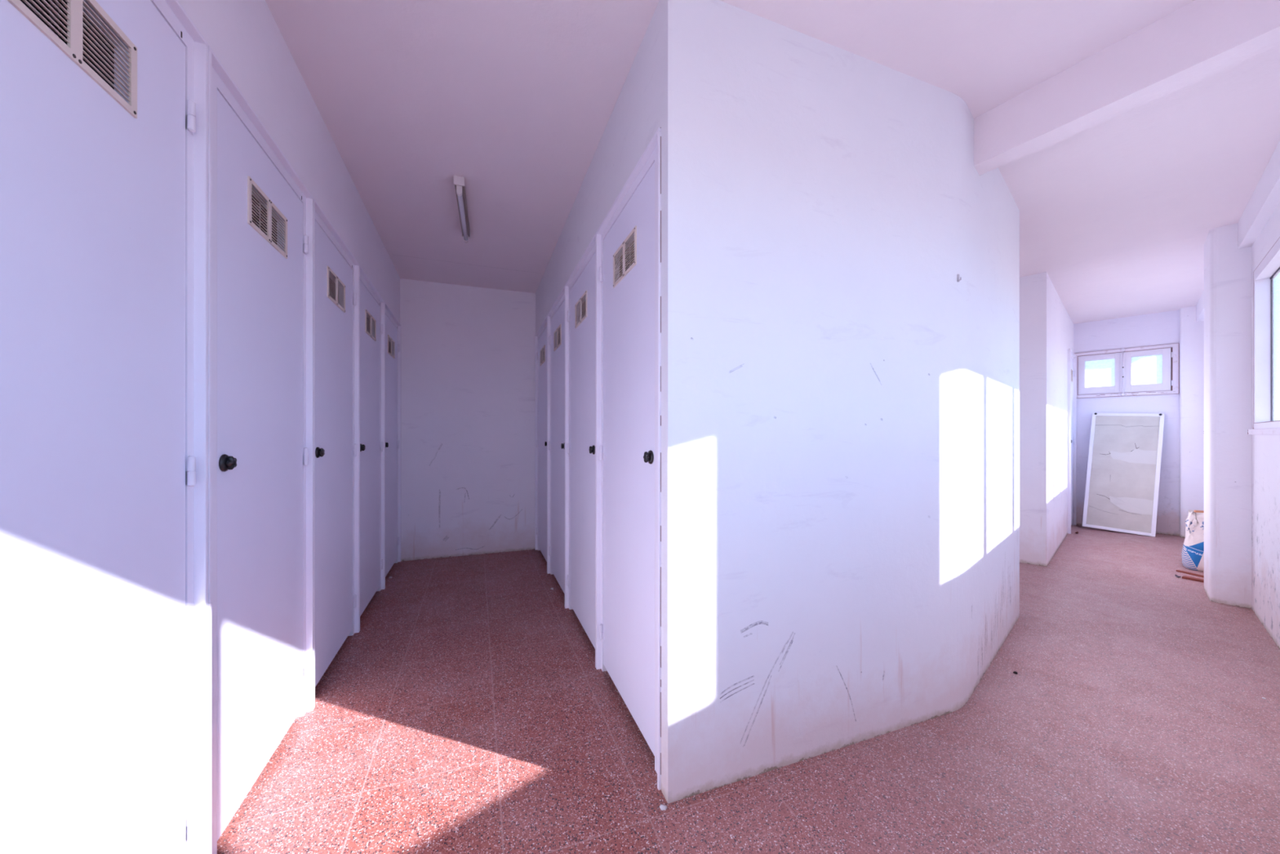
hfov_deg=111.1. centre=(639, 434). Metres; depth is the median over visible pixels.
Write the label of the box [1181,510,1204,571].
sack
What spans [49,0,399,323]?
wall
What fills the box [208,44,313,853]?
door
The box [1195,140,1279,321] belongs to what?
lintel
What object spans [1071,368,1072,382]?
vent
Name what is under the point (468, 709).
floor
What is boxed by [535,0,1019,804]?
wall
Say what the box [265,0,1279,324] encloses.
ceiling
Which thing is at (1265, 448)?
wall
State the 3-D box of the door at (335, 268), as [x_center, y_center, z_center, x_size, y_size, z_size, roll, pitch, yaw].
[-1.501,0.075,2.128,0.084,2.089,0.746,0,0,-20]
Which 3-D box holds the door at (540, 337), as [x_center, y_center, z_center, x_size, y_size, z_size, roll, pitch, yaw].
[-0.848,0.075,3.920,0.084,2.089,0.774,0,0,-20]
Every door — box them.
[0,0,208,853]
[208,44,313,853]
[313,198,359,708]
[359,264,384,631]
[384,302,400,588]
[534,315,546,561]
[546,285,564,606]
[564,233,595,667]
[595,127,661,790]
[1067,348,1075,533]
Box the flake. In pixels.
[659,804,666,810]
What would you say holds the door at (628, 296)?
in the wall at (840, 410)
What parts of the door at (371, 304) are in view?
knob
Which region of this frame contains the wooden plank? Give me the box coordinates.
[1182,575,1204,582]
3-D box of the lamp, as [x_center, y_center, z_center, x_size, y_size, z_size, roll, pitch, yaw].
[-1.070,-1.333,2.653,0.054,0.091,0.664,0,0,-19]
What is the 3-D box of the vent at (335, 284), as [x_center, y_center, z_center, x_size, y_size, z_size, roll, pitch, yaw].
[-1.502,-0.708,2.153,0.031,0.142,0.285,0,0,-20]
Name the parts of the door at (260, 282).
knob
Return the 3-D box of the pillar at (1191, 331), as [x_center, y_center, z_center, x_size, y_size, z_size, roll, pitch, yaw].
[5.980,-0.130,4.756,0.099,2.500,0.159,0,0,-42]
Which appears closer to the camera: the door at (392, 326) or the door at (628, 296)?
the door at (628, 296)
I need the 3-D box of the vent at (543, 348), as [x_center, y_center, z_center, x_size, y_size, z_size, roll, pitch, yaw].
[-0.863,-0.708,3.940,0.031,0.142,0.285,0,0,-20]
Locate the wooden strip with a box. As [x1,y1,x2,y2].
[1176,569,1204,577]
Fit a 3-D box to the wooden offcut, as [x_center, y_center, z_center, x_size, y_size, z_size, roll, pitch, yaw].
[4.711,0.641,3.633,0.153,0.016,0.026,0,0,37]
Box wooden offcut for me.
[1194,510,1204,512]
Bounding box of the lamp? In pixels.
[453,175,470,243]
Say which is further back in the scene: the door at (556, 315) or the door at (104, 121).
the door at (556, 315)
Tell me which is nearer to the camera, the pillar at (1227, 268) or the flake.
the flake
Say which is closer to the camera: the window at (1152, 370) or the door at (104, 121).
the door at (104, 121)
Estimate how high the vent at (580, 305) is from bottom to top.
0.142 m
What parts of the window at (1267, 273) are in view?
sill, pane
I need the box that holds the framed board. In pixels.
[1082,413,1164,537]
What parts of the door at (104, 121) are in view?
frame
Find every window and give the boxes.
[1074,342,1178,398]
[1247,236,1279,434]
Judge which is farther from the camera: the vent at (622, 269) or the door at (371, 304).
the door at (371, 304)
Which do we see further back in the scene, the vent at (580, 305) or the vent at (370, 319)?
the vent at (370, 319)
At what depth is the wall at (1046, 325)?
3.82 m
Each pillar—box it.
[1179,306,1204,537]
[1204,222,1251,608]
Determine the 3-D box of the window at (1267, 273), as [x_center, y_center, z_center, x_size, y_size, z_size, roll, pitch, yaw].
[3.036,-0.503,2.005,2.123,1.006,0.084,0,0,-42]
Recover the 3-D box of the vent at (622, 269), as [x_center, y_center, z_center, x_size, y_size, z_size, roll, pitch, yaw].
[-0.054,-0.708,1.774,0.031,0.142,0.285,0,0,-20]
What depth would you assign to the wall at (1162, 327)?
5.06 m
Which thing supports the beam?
attached to the ceiling
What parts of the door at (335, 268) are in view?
knob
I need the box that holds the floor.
[217,524,1279,853]
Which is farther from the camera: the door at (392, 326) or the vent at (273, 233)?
the door at (392, 326)
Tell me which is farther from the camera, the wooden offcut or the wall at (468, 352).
the wall at (468, 352)
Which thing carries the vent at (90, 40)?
attached to the door at (104, 121)
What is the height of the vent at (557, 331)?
0.142 m
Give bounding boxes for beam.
[973,0,1279,175]
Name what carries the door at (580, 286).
in the wall at (840, 410)
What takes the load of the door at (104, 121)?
in the wall at (245, 36)
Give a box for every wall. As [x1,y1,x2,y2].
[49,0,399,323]
[400,278,535,561]
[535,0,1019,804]
[1019,271,1073,566]
[1073,310,1179,535]
[1251,202,1279,648]
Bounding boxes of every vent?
[7,0,137,118]
[247,175,287,258]
[327,266,345,312]
[364,309,376,341]
[387,334,395,358]
[540,344,545,365]
[553,324,561,351]
[574,289,586,328]
[613,225,636,288]
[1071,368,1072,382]
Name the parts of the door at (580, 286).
knob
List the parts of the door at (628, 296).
knob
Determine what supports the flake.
on the floor
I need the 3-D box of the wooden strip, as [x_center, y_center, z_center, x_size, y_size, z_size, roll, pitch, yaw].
[4.427,1.114,3.447,0.030,0.012,0.300,0,0,-9]
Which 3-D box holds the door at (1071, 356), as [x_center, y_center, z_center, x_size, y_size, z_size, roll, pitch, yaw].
[5.104,0.075,5.220,0.726,2.089,0.084,0,0,-42]
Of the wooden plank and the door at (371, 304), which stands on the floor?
the wooden plank
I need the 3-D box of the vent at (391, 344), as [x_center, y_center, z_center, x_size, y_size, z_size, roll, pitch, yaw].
[-2.021,-0.708,3.542,0.031,0.142,0.285,0,0,-20]
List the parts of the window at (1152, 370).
pane, meeting rail, espagnolette rod, pane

